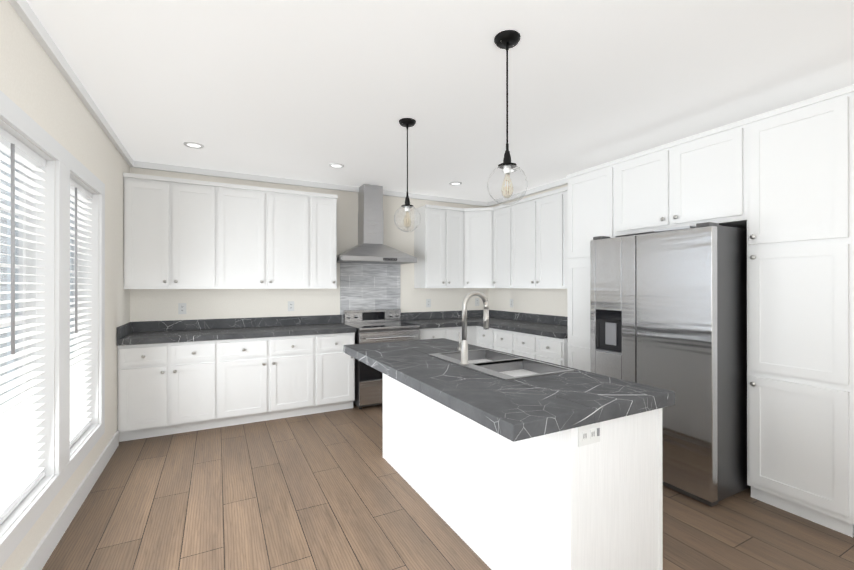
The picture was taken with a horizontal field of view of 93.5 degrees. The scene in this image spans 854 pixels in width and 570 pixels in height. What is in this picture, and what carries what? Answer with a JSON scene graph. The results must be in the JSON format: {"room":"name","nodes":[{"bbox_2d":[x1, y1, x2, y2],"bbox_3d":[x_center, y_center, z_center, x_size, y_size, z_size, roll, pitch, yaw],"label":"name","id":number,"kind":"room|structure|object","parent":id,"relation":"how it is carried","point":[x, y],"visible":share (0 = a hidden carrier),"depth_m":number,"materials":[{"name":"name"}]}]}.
{"room":"kitchen","nodes":[
{"label":"kitchen","id":0,"kind":"room"},
{"bbox_2d":[0,0,129,569],"bbox_3d":[-1.200,0.069,0.459,0.150,2.650,8.000,0,0,-28],"label":"wall","id":1,"kind":"structure","parent":0,"point":[36,87],"depth_m":2.44,"materials":[{"name":"paint"}]},
{"bbox_2d":[0,90,104,567],"bbox_3d":[-1.899,0.176,1.820,0.166,1.890,2.710,0,0,-28],"label":"window","id":2,"kind":"structure","parent":1,"relation":"in","point":[18,269],"depth_m":2.16,"materials":[{"name":"white plastic"}]},
{"bbox_2d":[0,127,45,523],"bbox_3d":[-1.890,0.173,1.825,0.072,1.681,0.704,0,0,-28],"label":"window blinds","id":3,"kind":"object","parent":2,"relation":"attached to","point":[21,476],"visible":1,"depth_m":1.90,"materials":[{"name":"white plastic"}]},
{"bbox_2d":[70,178,92,446],"bbox_3d":[-2.306,0.175,2.623,0.072,1.681,0.704,0,0,-28],"label":"window blinds","id":4,"kind":"object","parent":2,"relation":"attached to","point":[80,423],"visible":0.6,"depth_m":2.72,"materials":[{"name":"white plastic"}]},
{"bbox_2d":[21,431,118,569],"bbox_3d":[-0.987,1.331,0.227,0.014,0.125,7.395,0,0,-28],"label":"baseboard","id":5,"kind":"structure","parent":1,"relation":"attached to","point":[43,550],"depth_m":2.32,"materials":[{"name":"white wood"}]},
{"bbox_2d":[8,0,132,166],"bbox_3d":[-1.113,-1.224,0.490,0.030,0.065,7.970,0,0,-28],"label":"crown molding","id":6,"kind":"structure","parent":1,"relation":"attached to","point":[29,18],"depth_m":2.22,"materials":[{"name":"white wood"}]},
{"bbox_2d":[70,194,77,371],"bbox_3d":[-2.373,0.177,2.588,0.037,1.698,0.718,0,0,-28],"label":"window","id":7,"kind":"structure","parent":1,"relation":"in","point":[72,273],"depth_m":2.87,"materials":[{"name":"white plastic"}]},
{"bbox_2d":[117,323,132,338],"bbox_3d":[-2.824,0.422,3.758,0.020,0.105,0.603,0,0,-28],"label":"backsplash","id":8,"kind":"structure","parent":1,"relation":"attached to","point":[124,330],"depth_m":3.69,"materials":[{"name":"grey stone"}]},
{"bbox_2d":[130,167,487,321],"bbox_3d":[-1.065,0.077,5.127,5.010,2.650,0.150,0,0,-28],"label":"wall","id":9,"kind":"structure","parent":0,"point":[153,304],"depth_m":4.85,"materials":[{"name":"paint"}]},
{"bbox_2d":[123,172,226,288],"bbox_3d":[-2.529,-0.500,4.080,0.840,1.080,0.347,0,0,-28],"label":"upper cabinet","id":10,"kind":"object","parent":9,"relation":"attached to","point":[179,233],"depth_m":3.92,"materials":[{"name":"white wood"}]},
{"bbox_2d":[178,303,185,313],"bbox_3d":[-2.584,0.250,4.244,0.072,0.116,0.008,0,0,-28],"label":"electrical outlet","id":11,"kind":"object","parent":9,"relation":"attached to","point":[181,308],"visible":1,"depth_m":4.24,"materials":[{"name":"white plastic"}]},
{"bbox_2d":[133,315,340,330],"bbox_3d":[-2.024,0.423,4.527,2.152,0.105,0.020,0,0,-28],"label":"backsplash","id":12,"kind":"structure","parent":9,"relation":"attached to","point":[171,325],"depth_m":4.44,"materials":[{"name":"grey stone"}]},
{"bbox_2d":[227,184,318,288],"bbox_3d":[-1.809,-0.500,4.456,1.074,1.080,0.347,0,0,-28],"label":"upper cabinet","id":13,"kind":"object","parent":9,"relation":"attached to","point":[273,233],"depth_m":4.33,"materials":[{"name":"white wood"}]},
{"bbox_2d":[288,301,293,310],"bbox_3d":[-1.609,0.251,4.753,0.072,0.116,0.008,0,0,-28],"label":"electrical outlet","id":14,"kind":"object","parent":9,"relation":"attached to","point":[290,305],"visible":1,"depth_m":4.75,"materials":[{"name":"white plastic"}]},
{"bbox_2d":[130,160,488,206],"bbox_3d":[-1.023,-1.216,5.049,4.410,0.065,0.030,0,0,-28],"label":"crown molding","id":15,"kind":"structure","parent":9,"relation":"attached to","point":[196,171],"depth_m":4.68,"materials":[{"name":"white wood"}]},
{"bbox_2d":[319,193,337,287],"bbox_3d":[-1.291,-0.499,4.727,0.382,1.080,0.347,0,0,-28],"label":"upper cabinet","id":16,"kind":"object","parent":9,"relation":"attached to","point":[327,202],"depth_m":4.62,"materials":[{"name":"white wood"}]},
{"bbox_2d":[340,263,399,322],"bbox_3d":[-0.722,0.102,5.216,0.820,0.800,0.008,0,0,-28],"label":"tile backsplash","id":17,"kind":"structure","parent":9,"relation":"attached to","point":[368,286],"depth_m":5.20,"materials":[{"name":"tile"}]},
{"bbox_2d":[337,184,416,264],"bbox_3d":[-0.651,-0.760,4.973,0.940,0.971,0.501,0,0,-28],"label":"range hood","id":18,"kind":"object","parent":9,"relation":"attached to","point":[370,248],"visible":0.94,"depth_m":4.96,"materials":[{"name":"silver metal"}]},
{"bbox_2d":[426,299,430,306],"bbox_3d":[0.022,0.252,5.604,0.072,0.116,0.008,0,0,-28],"label":"electrical outlet","id":19,"kind":"object","parent":9,"relation":"attached to","point":[428,302],"visible":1,"depth_m":5.60,"materials":[{"name":"white plastic"}]},
{"bbox_2d":[414,204,461,287],"bbox_3d":[0.209,-0.498,5.482,0.657,1.080,0.398,0,0,-28],"label":"upper cabinet","id":20,"kind":"object","parent":9,"relation":"attached to","point":[438,235],"depth_m":5.33,"materials":[{"name":"white wood"}]},
{"bbox_2d":[401,310,482,321],"bbox_3d":[0.278,0.425,5.729,1.467,0.105,0.021,0,0,-28],"label":"backsplash","id":21,"kind":"structure","parent":9,"relation":"attached to","point":[470,313],"depth_m":5.69,"materials":[{"name":"grey stone"}]},
{"bbox_2d":[475,298,478,305],"bbox_3d":[0.749,0.253,5.984,0.072,0.116,0.008,0,0,-28],"label":"electrical outlet","id":22,"kind":"object","parent":9,"relation":"attached to","point":[476,301],"visible":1,"depth_m":5.98,"materials":[{"name":"white plastic"}]},
{"bbox_2d":[462,207,493,287],"bbox_3d":[0.757,-0.498,5.619,0.720,1.080,0.662,0,0,-28],"label":"upper cabinet","id":23,"kind":"object","parent":9,"relation":"attached to","point":[477,223],"depth_m":5.44,"materials":[{"name":"white wood"}]},
{"bbox_2d":[26,0,853,201],"bbox_3d":[0.821,-1.315,1.516,5.010,0.120,8.600,0,0,-28],"label":"ceiling","id":24,"kind":"structure","parent":0,"point":[308,90],"depth_m":2.43,"materials":[{"name":"white paint"}]},
{"bbox_2d":[183,142,203,148],"bbox_3d":[-2.082,-1.246,3.588,0.164,0.010,0.164,0,0,-28],"label":"recessed light","id":25,"kind":"object","parent":24,"relation":"in","point":[195,145],"visible":1,"depth_m":3.58,"materials":[{"name":"white plastic"}]},
{"bbox_2d":[328,163,343,167],"bbox_3d":[-0.948,-1.245,4.203,0.164,0.010,0.164,0,0,-28],"label":"recessed light","id":26,"kind":"object","parent":24,"relation":"in","point":[334,165],"visible":0.98,"depth_m":4.19,"materials":[{"name":"white"}]},
{"bbox_2d":[394,118,420,231],"bbox_3d":[-0.150,-0.828,3.073,0.204,0.846,0.204,0,0,-28],"label":"pendant light","id":27,"kind":"object","parent":24,"relation":"hanging from","point":[407,123],"visible":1,"depth_m":3.06,"materials":[{"name":"clear glass"}]},
{"bbox_2d":[449,182,461,185],"bbox_3d":[0.350,-1.244,4.937,0.164,0.010,0.164,0,0,-28],"label":"recessed light","id":28,"kind":"object","parent":24,"relation":"in","point":[455,183],"visible":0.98,"depth_m":4.93,"materials":[{"name":"white plastic"}]},
{"bbox_2d":[487,30,527,204],"bbox_3d":[0.407,-0.830,2.038,0.204,0.846,0.204,0,0,-28],"label":"pendant light","id":29,"kind":"object","parent":24,"relation":"hanging from","point":[507,40],"visible":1,"depth_m":2.03,"materials":[{"name":"clear glass"}]},
{"bbox_2d":[42,403,853,569],"bbox_3d":[0.821,1.456,1.512,5.010,0.120,8.600,0,0,-28],"label":"floor","id":30,"kind":"structure","parent":0,"point":[332,490],"depth_m":2.42,"materials":[{"name":"brown wood"}]},
{"bbox_2d":[117,339,228,441],"bbox_3d":[-2.469,0.965,3.969,0.847,0.870,0.597,0,0,-28],"label":"base cabinet","id":31,"kind":"object","parent":30,"relation":"on","point":[178,376],"depth_m":3.71,"materials":[{"name":"white wood"}]},
{"bbox_2d":[117,323,355,346],"bbox_3d":[-1.884,0.502,4.260,2.152,0.053,0.623,0,0,-28],"label":"countertop","id":32,"kind":"structure","parent":31,"relation":"on","point":[206,333],"depth_m":4.03,"materials":[{"name":"grey stone"}]},
{"bbox_2d":[229,335,324,425],"bbox_3d":[-1.746,0.965,4.345,1.078,0.870,0.597,0,0,-28],"label":"base cabinet","id":33,"kind":"object","parent":30,"relation":"on","point":[270,379],"depth_m":4.13,"materials":[{"name":"white wood"}]},
{"bbox_2d":[325,331,355,411],"bbox_3d":[-1.170,0.966,4.646,0.519,0.870,0.597,0,0,-28],"label":"base cabinet","id":34,"kind":"object","parent":30,"relation":"on","point":[339,366],"depth_m":4.43,"materials":[{"name":"white wood"}]},
{"bbox_2d":[343,309,419,408],"bbox_3d":[-0.554,0.859,4.891,0.754,1.085,0.714,0,0,-28],"label":"range","id":35,"kind":"object","parent":30,"relation":"on","point":[378,325],"visible":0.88,"depth_m":4.58,"materials":[{"name":"grey metal"}]},
{"bbox_2d":[419,326,452,339],"bbox_3d":[-0.033,0.967,5.240,0.454,0.870,0.598,0,0,-28],"label":"base cabinet","id":36,"kind":"object","parent":30,"relation":"on","point":[446,332],"depth_m":5.00,"materials":[{"name":"white wood"}]},
{"bbox_2d":[405,318,504,329],"bbox_3d":[0.418,0.504,5.462,1.467,0.053,0.624,0,0,-28],"label":"countertop","id":37,"kind":"structure","parent":36,"relation":"on","point":[425,323],"depth_m":5.25,"materials":[{"name":"grey stone"}]},
{"bbox_2d":[453,326,461,341],"bbox_3d":[0.226,0.967,5.375,0.427,0.870,0.598,0,0,-28],"label":"base cabinet","id":38,"kind":"object","parent":30,"relation":"on","point":[456,329],"depth_m":5.13,"materials":[{"name":"white wood"}]},
{"bbox_2d":[481,326,488,348],"bbox_3d":[1.021,0.967,5.213,0.627,0.870,0.464,0,0,-28],"label":"base cabinet","id":39,"kind":"object","parent":30,"relation":"on","point":[484,332],"depth_m":5.09,"materials":[{"name":"white wood"}]},
{"bbox_2d":[489,330,508,352],"bbox_3d":[1.180,0.966,4.909,0.627,0.870,0.518,0,0,-28],"label":"base cabinet","id":40,"kind":"object","parent":30,"relation":"on","point":[498,339],"depth_m":4.84,"materials":[{"name":"white wood"}]},
{"bbox_2d":[509,330,528,357],"bbox_3d":[1.351,0.966,4.581,0.627,0.870,0.517,0,0,-28],"label":"base cabinet","id":41,"kind":"object","parent":30,"relation":"on","point":[518,343],"depth_m":4.52,"materials":[{"name":"white wood"}]},
{"bbox_2d":[383,375,662,569],"bbox_3d":[0.364,0.963,2.529,0.610,0.869,1.963,0,0,-28],"label":"kitchen island","id":42,"kind":"object","parent":30,"relation":"on","point":[497,460],"depth_m":1.75,"materials":[{"name":"white wood"}]},
{"bbox_2d":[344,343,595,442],"bbox_3d":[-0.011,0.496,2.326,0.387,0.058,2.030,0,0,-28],"label":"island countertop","id":43,"kind":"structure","parent":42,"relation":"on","point":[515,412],"depth_m":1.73,"materials":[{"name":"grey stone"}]},
{"bbox_2d":[396,339,674,422],"bbox_3d":[0.388,0.497,2.534,0.513,0.058,2.030,0,0,-28],"label":"island countertop","id":44,"kind":"structure","parent":42,"relation":"on","point":[613,398],"depth_m":1.77,"materials":[{"name":"grey stone"}]},
{"bbox_2d":[456,291,488,362],"bbox_3d":[0.273,0.248,2.418,0.204,0.429,0.109,0,0,-28],"label":"faucet","id":45,"kind":"object","parent":44,"relation":"on","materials":[{"name":"silver metal"}]},
{"bbox_2d":[428,347,575,378],"bbox_3d":[0.406,0.558,2.436,0.480,0.191,0.820,0,0,-28],"label":"sink","id":46,"kind":"object","parent":44,"relation":"in","point":[500,364],"depth_m":2.45,"materials":[{"name":"silver metal"}]},
{"bbox_2d":[578,422,599,446],"bbox_3d":[0.633,0.582,1.568,0.118,0.077,0.009,0,0,-28],"label":"outlet","id":47,"kind":"object","parent":42,"relation":"attached to","point":[588,435],"depth_m":1.57,"materials":[{"name":"white plastic"}]},
{"bbox_2d":[529,334,567,366],"bbox_3d":[1.505,0.965,4.287,0.627,0.870,0.441,0,0,-28],"label":"base cabinet","id":48,"kind":"object","parent":30,"relation":"on","point":[551,350],"depth_m":4.11,"materials":[{"name":"white wood"}]},
{"bbox_2d":[477,318,567,337],"bbox_3d":[1.261,0.502,4.731,0.648,0.053,1.452,0,0,-28],"label":"countertop","id":49,"kind":"structure","parent":48,"relation":"on","point":[546,329],"depth_m":4.58,"materials":[{"name":"grey stone"}]},
{"bbox_2d":[567,160,614,371],"bbox_3d":[1.754,0.159,3.863,0.577,2.480,0.540,0,0,-28],"label":"tall cabinet","id":50,"kind":"object","parent":30,"relation":"on","point":[590,191],"depth_m":3.79,"materials":[{"name":"white wood"}]},
{"bbox_2d":[590,222,750,506],"bbox_3d":[1.929,0.501,3.096,0.840,1.794,0.920,0,0,-28],"label":"refrigerator","id":51,"kind":"object","parent":30,"relation":"on","point":[668,308],"visible":0.6,"depth_m":2.66,"materials":[{"name":"grey metal"}]},
{"bbox_2d":[743,85,853,536],"bbox_3d":[2.448,0.157,2.533,0.577,2.480,0.500,0,0,-28],"label":"tall cabinet","id":52,"kind":"object","parent":30,"relation":"on","point":[778,184],"depth_m":2.37,"materials":[{"name":"white wood"}]},
{"bbox_2d":[488,184,567,316],"bbox_3d":[2.842,0.072,2.569,0.150,2.650,8.000,0,0,-28],"label":"wall","id":53,"kind":"structure","parent":0,"point":[554,302],"depth_m":5.26,"materials":[{"name":"paint"}]},
{"bbox_2d":[494,202,513,287],"bbox_3d":[1.105,-0.498,5.291,0.408,1.080,0.497,0,0,-28],"label":"upper cabinet","id":54,"kind":"object","parent":53,"relation":"attached to","point":[503,214],"depth_m":5.19,"materials":[{"name":"white wood"}]},
{"bbox_2d":[488,178,566,205],"bbox_3d":[2.769,-1.220,2.516,0.030,0.065,7.970,0,0,-28],"label":"crown molding","id":55,"kind":"structure","parent":53,"relation":"attached to","point":[554,184],"depth_m":5.17,"materials":[{"name":"white wood"}]},
{"bbox_2d":[489,310,567,325],"bbox_3d":[1.400,0.424,5.144,0.020,0.105,2.055,0,0,-28],"label":"backsplash","id":56,"kind":"structure","parent":53,"relation":"attached to","point":[557,320],"depth_m":5.23,"materials":[{"name":"grey stone"}]},
{"bbox_2d":[514,190,553,288],"bbox_3d":[1.412,-0.499,4.768,0.347,1.080,1.003,0,0,-28],"label":"upper cabinet","id":57,"kind":"object","parent":53,"relation":"attached to","point":[521,243],"depth_m":4.69,"materials":[{"name":"white wood"}]},
{"bbox_2d":[554,186,566,288],"bbox_3d":[1.654,-0.500,4.304,0.347,1.080,0.329,0,0,-28],"label":"upper cabinet","id":58,"kind":"object","parent":53,"relation":"attached to","point":[560,195],"depth_m":4.34,"materials":[{"name":"white wood"}]},
{"bbox_2d":[615,119,746,236],"bbox_3d":[2.106,-0.754,3.190,0.577,0.655,0.980,0,0,-28],"label":"upper cabinet","id":59,"kind":"object","parent":53,"relation":"attached to","point":[701,177],"depth_m":2.96,"materials":[{"name":"white wood"}]},
{"label":"outside","id":60,"kind":"structure","parent":0,"visible":0},
{"bbox_2d":[0,160,6,414],"bbox_3d":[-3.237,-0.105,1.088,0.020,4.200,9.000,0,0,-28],"label":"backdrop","id":61,"kind":"structure","parent":60,"point":[3,248],"depth_m":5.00,"materials":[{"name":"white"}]}
]}

